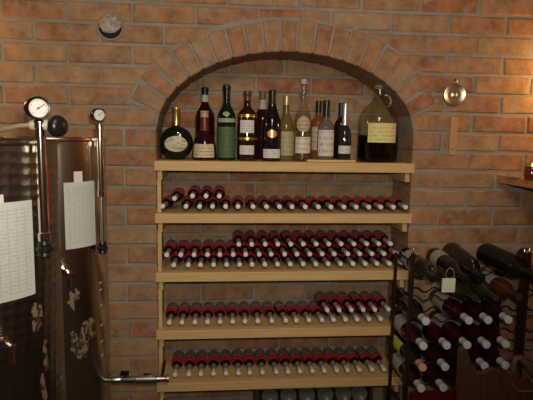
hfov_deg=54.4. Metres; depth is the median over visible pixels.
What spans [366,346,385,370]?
wine bottle
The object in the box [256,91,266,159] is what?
wine bottle
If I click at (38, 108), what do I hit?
pressure gauge
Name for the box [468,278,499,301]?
wine bottle
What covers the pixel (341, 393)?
bottle
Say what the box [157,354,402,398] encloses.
niche shelf
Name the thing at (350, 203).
wine bottle
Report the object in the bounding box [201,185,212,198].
wine bottle
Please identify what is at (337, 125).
bottle
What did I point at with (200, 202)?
wine bottle
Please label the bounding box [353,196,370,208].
wine bottle
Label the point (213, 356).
wine bottle
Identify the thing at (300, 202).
wine bottle
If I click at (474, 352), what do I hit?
wine bottle
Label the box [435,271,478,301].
wine bottle
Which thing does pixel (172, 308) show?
wine bottle
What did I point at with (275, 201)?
wine bottle
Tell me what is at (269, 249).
wine bottle
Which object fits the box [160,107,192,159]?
bottle
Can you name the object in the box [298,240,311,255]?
wine bottle
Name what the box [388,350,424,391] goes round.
wine bottle
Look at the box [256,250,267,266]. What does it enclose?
wine bottle
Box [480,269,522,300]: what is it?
wine bottle
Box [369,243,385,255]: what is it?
wine bottle
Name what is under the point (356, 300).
wine bottle
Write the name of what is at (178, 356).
wine bottle
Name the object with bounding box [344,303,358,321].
wine bottle
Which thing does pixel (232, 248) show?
wine bottle
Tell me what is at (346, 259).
wine bottle
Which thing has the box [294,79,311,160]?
bottle
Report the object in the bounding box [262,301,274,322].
wine bottle
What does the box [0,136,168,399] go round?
tank
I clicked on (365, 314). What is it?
wine bottle
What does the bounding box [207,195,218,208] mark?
wine bottle
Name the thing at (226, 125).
bottle
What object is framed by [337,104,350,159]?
wine bottle
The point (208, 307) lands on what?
wine bottle
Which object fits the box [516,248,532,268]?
wine bottle
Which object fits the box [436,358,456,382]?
wine bottle
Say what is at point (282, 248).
wine bottle
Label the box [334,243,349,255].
wine bottle
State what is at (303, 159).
serving board
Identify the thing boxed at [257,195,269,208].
wine bottle
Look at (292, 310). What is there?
wine bottle
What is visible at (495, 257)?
wine bottle
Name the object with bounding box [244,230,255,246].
wine bottle
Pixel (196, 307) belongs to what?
wine bottle
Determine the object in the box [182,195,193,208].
wine bottle
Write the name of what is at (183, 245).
wine bottle
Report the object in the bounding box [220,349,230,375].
wine bottle
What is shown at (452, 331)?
wine bottle
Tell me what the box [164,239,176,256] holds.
wine bottle
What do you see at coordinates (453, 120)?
wall slat
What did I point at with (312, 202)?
wine bottle
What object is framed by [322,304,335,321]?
wine bottle
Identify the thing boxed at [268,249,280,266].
wine bottle
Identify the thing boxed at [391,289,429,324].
wine bottle
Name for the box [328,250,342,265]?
wine bottle
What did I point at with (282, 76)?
wall niche
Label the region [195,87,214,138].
bottle
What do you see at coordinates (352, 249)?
wine bottle
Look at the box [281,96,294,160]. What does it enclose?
wine bottle
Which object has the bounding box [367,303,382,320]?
wine bottle
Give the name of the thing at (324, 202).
wine bottle
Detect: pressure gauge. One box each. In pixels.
[0,96,67,257]
[90,108,107,253]
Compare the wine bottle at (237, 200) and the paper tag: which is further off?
the wine bottle at (237, 200)
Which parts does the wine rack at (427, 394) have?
post, post, panel, post, post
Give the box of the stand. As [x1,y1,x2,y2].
[456,346,532,399]
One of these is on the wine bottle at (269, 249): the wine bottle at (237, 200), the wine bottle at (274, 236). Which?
the wine bottle at (274, 236)
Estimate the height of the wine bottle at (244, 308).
0.050 m
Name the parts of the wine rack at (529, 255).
post, post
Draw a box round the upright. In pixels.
[157,180,163,399]
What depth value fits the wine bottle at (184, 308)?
2.23 m
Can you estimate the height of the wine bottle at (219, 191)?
0.050 m
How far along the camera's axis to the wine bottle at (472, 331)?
2.02 m
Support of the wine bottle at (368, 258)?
on the niche shelf at (181, 272)
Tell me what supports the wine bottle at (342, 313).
on the niche shelf at (264, 328)
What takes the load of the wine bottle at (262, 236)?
on the wine bottle at (269, 249)
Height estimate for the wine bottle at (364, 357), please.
0.050 m
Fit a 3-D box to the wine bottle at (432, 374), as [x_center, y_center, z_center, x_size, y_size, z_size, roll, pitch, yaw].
[0.653,0.688,2.089,0.075,0.074,0.292,0,7,-4]
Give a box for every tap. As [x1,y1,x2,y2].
[0,337,17,365]
[62,265,73,286]
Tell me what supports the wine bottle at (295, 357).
on the niche shelf at (269, 379)
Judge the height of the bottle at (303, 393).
0.073 m
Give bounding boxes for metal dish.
[443,79,465,105]
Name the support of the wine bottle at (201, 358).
on the niche shelf at (269, 379)
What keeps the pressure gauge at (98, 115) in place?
attached to the tank at (85, 279)
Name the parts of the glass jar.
lid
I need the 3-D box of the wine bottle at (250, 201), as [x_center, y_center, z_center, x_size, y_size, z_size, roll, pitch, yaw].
[-0.064,0.014,2.201,0.050,0.050,0.197,0,7,-6]
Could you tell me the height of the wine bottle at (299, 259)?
0.050 m
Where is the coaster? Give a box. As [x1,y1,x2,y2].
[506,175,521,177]
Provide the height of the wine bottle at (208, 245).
0.050 m
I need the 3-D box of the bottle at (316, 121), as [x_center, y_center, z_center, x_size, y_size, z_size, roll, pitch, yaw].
[0.219,-0.298,2.198,0.062,0.242,0.062,0,7,-5]
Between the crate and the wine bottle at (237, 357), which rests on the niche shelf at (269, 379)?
the wine bottle at (237, 357)
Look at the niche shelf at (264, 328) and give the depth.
2.19 m
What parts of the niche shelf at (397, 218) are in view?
rail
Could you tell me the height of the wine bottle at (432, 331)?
0.074 m
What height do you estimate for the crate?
0.432 m
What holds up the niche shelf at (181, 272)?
attached to the wall
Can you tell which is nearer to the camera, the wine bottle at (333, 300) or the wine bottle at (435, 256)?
the wine bottle at (435, 256)
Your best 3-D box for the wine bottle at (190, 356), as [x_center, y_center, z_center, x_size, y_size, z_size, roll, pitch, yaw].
[-0.336,0.718,2.268,0.050,0.050,0.197,0,7,-6]
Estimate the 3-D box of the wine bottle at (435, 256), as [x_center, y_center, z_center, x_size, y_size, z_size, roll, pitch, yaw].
[0.709,0.255,2.011,0.074,0.082,0.294,0,7,-5]
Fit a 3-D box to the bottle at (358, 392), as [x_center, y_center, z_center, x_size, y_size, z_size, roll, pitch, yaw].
[0.400,0.839,2.353,0.073,0.073,0.179,0,7,-5]
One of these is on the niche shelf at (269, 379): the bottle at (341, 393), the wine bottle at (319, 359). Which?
the wine bottle at (319, 359)
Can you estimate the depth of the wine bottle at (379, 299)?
2.31 m
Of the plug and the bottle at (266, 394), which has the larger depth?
the bottle at (266, 394)
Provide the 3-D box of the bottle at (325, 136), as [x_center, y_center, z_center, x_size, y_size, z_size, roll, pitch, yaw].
[0.245,-0.289,2.136,0.068,0.240,0.069,0,7,-5]
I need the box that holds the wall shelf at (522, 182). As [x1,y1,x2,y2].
[496,175,532,188]
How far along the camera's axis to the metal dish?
2.09 m
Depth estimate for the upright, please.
2.10 m
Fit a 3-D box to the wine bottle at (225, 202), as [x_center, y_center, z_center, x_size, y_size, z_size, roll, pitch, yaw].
[-0.173,0.014,2.191,0.051,0.050,0.198,0,7,-4]
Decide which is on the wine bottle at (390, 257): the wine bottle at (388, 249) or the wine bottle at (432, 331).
the wine bottle at (388, 249)
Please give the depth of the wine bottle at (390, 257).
2.28 m
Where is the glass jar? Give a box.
[524,162,532,179]
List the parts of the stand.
panel, handle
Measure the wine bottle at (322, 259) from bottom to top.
0.050 m
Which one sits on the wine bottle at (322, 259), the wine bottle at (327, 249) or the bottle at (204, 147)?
the wine bottle at (327, 249)
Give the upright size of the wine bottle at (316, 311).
0.050 m
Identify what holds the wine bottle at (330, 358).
on the niche shelf at (269, 379)
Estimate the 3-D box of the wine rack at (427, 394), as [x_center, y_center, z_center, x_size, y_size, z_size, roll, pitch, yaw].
[0.744,0.709,2.080,0.449,1.086,0.214,0,7,-5]
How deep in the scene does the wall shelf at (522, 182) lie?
2.03 m
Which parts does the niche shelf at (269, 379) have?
rail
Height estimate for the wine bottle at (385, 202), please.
0.050 m
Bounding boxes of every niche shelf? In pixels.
[154,158,414,181]
[155,205,411,231]
[156,258,408,289]
[156,308,394,346]
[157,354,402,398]
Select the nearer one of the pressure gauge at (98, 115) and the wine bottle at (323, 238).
the pressure gauge at (98, 115)
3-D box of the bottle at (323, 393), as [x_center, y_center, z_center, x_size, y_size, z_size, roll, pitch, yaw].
[0.249,0.838,2.340,0.073,0.073,0.179,0,7,-5]
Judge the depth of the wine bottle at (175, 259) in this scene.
2.19 m
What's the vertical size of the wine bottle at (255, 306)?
0.050 m
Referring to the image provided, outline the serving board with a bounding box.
[301,158,355,161]
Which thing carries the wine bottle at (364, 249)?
on the wine bottle at (368, 258)
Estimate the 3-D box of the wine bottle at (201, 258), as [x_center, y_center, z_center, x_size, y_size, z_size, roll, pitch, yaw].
[-0.278,0.252,2.212,0.051,0.050,0.198,0,7,-5]
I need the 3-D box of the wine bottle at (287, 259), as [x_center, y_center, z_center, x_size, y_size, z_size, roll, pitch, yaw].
[0.091,0.254,2.246,0.050,0.050,0.198,0,7,-5]
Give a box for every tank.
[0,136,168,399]
[0,138,65,399]
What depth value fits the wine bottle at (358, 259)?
2.26 m
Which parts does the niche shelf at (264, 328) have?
rail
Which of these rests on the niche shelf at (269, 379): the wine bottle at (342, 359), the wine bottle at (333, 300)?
the wine bottle at (342, 359)
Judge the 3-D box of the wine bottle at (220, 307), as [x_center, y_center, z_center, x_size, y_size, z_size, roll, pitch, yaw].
[-0.201,0.493,2.251,0.051,0.050,0.198,0,7,-4]
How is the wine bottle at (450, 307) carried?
in the wine rack at (427, 394)
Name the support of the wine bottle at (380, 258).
on the niche shelf at (181, 272)
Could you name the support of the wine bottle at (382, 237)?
on the wine bottle at (376, 249)
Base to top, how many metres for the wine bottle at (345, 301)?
0.050 m
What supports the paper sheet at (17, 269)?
attached to the tank at (32, 352)
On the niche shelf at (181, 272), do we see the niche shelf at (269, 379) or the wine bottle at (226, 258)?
the wine bottle at (226, 258)
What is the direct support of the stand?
on the floor
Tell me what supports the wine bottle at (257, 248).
on the wine bottle at (263, 258)
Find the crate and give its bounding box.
[253,386,373,399]
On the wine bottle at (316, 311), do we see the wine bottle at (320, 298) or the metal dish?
the wine bottle at (320, 298)
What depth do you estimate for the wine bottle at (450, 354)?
2.03 m
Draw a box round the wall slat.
[448,117,457,154]
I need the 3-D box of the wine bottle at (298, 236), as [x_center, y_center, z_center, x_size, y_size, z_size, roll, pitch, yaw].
[0.143,0.170,2.240,0.051,0.050,0.198,0,7,-4]
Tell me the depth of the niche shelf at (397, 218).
2.12 m
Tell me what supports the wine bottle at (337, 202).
on the niche shelf at (397, 218)
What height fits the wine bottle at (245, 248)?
0.050 m
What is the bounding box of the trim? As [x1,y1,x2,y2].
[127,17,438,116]
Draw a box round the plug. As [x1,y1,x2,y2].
[96,13,123,40]
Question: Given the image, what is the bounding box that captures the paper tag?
[441,268,455,291]
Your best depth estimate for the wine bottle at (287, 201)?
2.21 m
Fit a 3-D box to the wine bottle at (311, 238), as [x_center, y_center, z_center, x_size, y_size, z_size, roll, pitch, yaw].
[0.198,0.170,2.245,0.050,0.050,0.197,0,7,-5]
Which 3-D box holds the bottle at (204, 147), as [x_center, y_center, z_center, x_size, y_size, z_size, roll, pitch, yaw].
[-0.254,-0.264,2.119,0.098,0.199,0.098,0,7,-5]
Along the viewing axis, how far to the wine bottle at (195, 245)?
2.20 m
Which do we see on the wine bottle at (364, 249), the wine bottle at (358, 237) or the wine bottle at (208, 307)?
the wine bottle at (358, 237)
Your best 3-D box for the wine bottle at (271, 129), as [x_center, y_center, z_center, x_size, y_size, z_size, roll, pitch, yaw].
[0.022,-0.306,2.129,0.079,0.288,0.080,0,7,-5]
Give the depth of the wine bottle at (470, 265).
1.97 m
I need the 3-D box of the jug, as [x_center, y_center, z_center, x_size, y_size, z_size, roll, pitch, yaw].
[0.475,-0.324,2.193,0.171,0.323,0.172,0,7,-5]
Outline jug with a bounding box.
[357,84,397,161]
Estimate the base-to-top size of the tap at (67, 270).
0.060 m
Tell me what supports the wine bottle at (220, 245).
on the wine bottle at (213, 258)
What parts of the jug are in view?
handle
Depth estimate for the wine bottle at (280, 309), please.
2.27 m
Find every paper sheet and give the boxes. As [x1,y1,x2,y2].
[0,195,35,302]
[64,171,95,249]
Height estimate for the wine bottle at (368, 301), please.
0.050 m
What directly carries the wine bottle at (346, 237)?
on the wine bottle at (340, 249)
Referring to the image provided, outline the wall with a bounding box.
[0,0,532,399]
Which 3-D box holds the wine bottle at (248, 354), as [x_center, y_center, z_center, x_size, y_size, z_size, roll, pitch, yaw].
[-0.077,0.719,2.291,0.050,0.050,0.197,2,7,-4]
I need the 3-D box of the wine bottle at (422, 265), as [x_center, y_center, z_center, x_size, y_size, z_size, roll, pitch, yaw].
[0.587,0.253,2.000,0.074,0.082,0.294,1,7,-3]
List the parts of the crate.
panel, panel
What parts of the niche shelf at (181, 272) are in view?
rail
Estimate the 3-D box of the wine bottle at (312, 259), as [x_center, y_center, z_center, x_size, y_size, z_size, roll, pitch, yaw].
[0.197,0.254,2.256,0.050,0.050,0.198,0,7,-6]
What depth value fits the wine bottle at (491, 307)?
2.01 m
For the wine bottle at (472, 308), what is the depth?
2.01 m
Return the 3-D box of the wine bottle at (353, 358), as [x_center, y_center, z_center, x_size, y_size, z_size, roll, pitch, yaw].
[0.394,0.721,2.334,0.051,0.050,0.198,0,7,-4]
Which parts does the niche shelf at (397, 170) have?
rail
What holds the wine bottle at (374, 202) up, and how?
on the niche shelf at (397, 218)
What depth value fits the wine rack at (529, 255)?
2.00 m
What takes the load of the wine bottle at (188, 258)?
on the niche shelf at (181, 272)
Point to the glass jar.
(528, 170)
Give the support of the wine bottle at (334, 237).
on the wine bottle at (340, 249)
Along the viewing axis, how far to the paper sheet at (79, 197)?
1.67 m
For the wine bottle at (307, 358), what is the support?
on the niche shelf at (269, 379)
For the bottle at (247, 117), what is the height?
0.283 m
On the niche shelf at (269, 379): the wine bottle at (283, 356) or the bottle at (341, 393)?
the wine bottle at (283, 356)
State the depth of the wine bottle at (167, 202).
2.16 m
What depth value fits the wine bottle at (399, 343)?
2.03 m
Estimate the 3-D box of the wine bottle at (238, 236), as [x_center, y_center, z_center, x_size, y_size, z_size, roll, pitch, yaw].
[-0.120,0.169,2.216,0.050,0.050,0.198,0,7,-4]
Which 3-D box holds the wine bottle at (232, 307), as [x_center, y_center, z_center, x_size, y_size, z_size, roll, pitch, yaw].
[-0.148,0.494,2.255,0.050,0.050,0.198,0,7,-4]
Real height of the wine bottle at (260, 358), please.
0.050 m
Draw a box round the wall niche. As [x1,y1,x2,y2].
[162,59,392,399]
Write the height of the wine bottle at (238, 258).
0.050 m
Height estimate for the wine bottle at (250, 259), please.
0.050 m
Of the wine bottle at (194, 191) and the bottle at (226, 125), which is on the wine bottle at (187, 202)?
the wine bottle at (194, 191)
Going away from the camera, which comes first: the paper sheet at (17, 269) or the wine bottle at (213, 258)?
the paper sheet at (17, 269)
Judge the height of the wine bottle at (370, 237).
0.050 m
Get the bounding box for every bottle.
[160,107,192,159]
[160,195,175,208]
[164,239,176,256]
[166,302,178,324]
[170,249,182,266]
[171,187,184,200]
[171,350,183,376]
[177,239,189,256]
[178,302,189,324]
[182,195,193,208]
[183,250,194,266]
[184,350,195,376]
[188,185,200,198]
[189,239,201,256]
[190,302,201,323]
[193,111,215,159]
[194,195,206,208]
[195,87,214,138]
[196,249,206,266]
[196,350,207,375]
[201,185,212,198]
[202,239,213,256]
[202,301,213,323]
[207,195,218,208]
[208,250,219,266]
[208,349,219,375]
[213,185,224,198]
[214,239,225,256]
[215,301,225,323]
[217,84,235,160]
[220,195,231,208]
[220,249,231,266]
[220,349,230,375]
[226,239,237,256]
[227,301,237,323]
[232,195,243,208]
[232,349,242,374]
[233,230,243,246]
[233,249,243,266]
[237,91,256,160]
[238,301,249,322]
[239,239,250,256]
[243,349,254,374]
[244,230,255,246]
[245,195,256,208]
[245,249,255,266]
[250,239,262,256]
[250,301,261,322]
[254,348,265,374]
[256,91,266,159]
[256,230,268,245]
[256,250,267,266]
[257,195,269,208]
[260,389,277,399]
[262,90,280,160]
[262,240,274,256]
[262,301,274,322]
[266,348,278,373]
[268,230,280,245]
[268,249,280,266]
[269,195,281,208]
[273,301,287,322]
[274,240,286,255]
[277,348,289,373]
[278,388,296,399]
[280,230,292,245]
[280,250,292,265]
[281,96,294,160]
[281,195,293,208]
[285,300,298,322]
[286,240,298,255]
[289,348,301,373]
[292,230,305,245]
[292,250,304,265]
[293,195,307,208]
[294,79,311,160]
[296,300,310,321]
[296,388,314,399]
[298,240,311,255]
[300,347,314,372]
[303,230,317,245]
[304,250,317,265]
[305,195,320,208]
[308,300,323,321]
[310,101,322,158]
[310,241,323,255]
[311,347,325,372]
[314,291,329,311]
[314,387,333,399]
[315,230,330,245]
[316,250,329,265]
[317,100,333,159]
[317,195,332,208]
[322,241,335,255]
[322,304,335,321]
[322,347,338,372]
[325,291,340,311]
[326,230,342,245]
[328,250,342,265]
[329,196,345,208]
[331,387,351,399]
[333,103,343,158]
[333,303,347,321]
[333,347,349,371]
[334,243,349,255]
[336,291,353,311]
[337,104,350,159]
[338,230,355,245]
[340,253,354,265]
[341,196,358,208]
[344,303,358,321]
[344,346,361,371]
[346,244,361,255]
[348,291,364,311]
[349,386,367,399]
[350,230,368,245]
[352,253,367,265]
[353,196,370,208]
[355,346,373,371]
[356,243,373,255]
[356,303,370,320]
[359,291,376,311]
[361,230,380,245]
[363,253,378,265]
[365,196,382,208]
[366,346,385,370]
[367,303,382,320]
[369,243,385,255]
[370,290,390,311]
[373,230,392,245]
[374,253,391,265]
[376,196,395,208]
[381,244,398,254]
[386,253,402,264]
[388,196,407,208]
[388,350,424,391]
[389,311,427,349]
[389,331,426,371]
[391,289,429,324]
[398,247,436,282]
[412,313,450,349]
[415,335,448,370]
[416,356,446,391]
[426,247,470,282]
[428,310,470,348]
[429,289,472,323]
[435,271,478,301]
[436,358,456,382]
[437,339,457,362]
[442,242,485,282]
[446,315,490,348]
[448,292,491,323]
[456,342,488,369]
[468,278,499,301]
[473,318,509,347]
[473,342,509,368]
[476,243,532,279]
[478,298,512,323]
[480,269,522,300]
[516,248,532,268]
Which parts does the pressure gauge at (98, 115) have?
plunger rod, knob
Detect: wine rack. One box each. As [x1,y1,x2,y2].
[387,248,526,399]
[493,248,532,381]
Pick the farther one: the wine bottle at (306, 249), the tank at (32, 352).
the wine bottle at (306, 249)
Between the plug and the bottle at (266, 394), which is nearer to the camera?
the plug
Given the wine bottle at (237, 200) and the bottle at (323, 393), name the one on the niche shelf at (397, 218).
the wine bottle at (237, 200)
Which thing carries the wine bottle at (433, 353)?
in the wine rack at (427, 394)
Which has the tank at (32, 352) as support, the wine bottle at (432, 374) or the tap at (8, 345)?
the tap at (8, 345)
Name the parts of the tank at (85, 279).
valve handle, valve handle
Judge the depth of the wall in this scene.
2.08 m
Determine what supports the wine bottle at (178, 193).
on the wine bottle at (167, 202)
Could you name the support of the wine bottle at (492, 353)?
in the wine rack at (427, 394)
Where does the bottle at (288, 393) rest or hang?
in the crate
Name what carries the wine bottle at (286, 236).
on the wine bottle at (282, 248)
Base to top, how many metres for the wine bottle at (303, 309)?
0.050 m
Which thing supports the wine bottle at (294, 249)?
on the wine bottle at (287, 259)
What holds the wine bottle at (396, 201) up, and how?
on the niche shelf at (397, 218)
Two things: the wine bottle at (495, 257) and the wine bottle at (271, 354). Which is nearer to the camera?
the wine bottle at (495, 257)
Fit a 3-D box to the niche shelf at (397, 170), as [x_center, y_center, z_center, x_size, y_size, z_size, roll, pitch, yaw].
[0.073,-0.128,2.193,1.050,0.078,0.236,0,7,-5]
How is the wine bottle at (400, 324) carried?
in the wine rack at (427, 394)
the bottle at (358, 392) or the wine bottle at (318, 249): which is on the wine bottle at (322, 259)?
the wine bottle at (318, 249)
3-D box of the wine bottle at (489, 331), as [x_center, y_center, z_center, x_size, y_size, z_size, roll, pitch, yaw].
[0.888,0.524,2.089,0.076,0.074,0.293,0,7,-4]

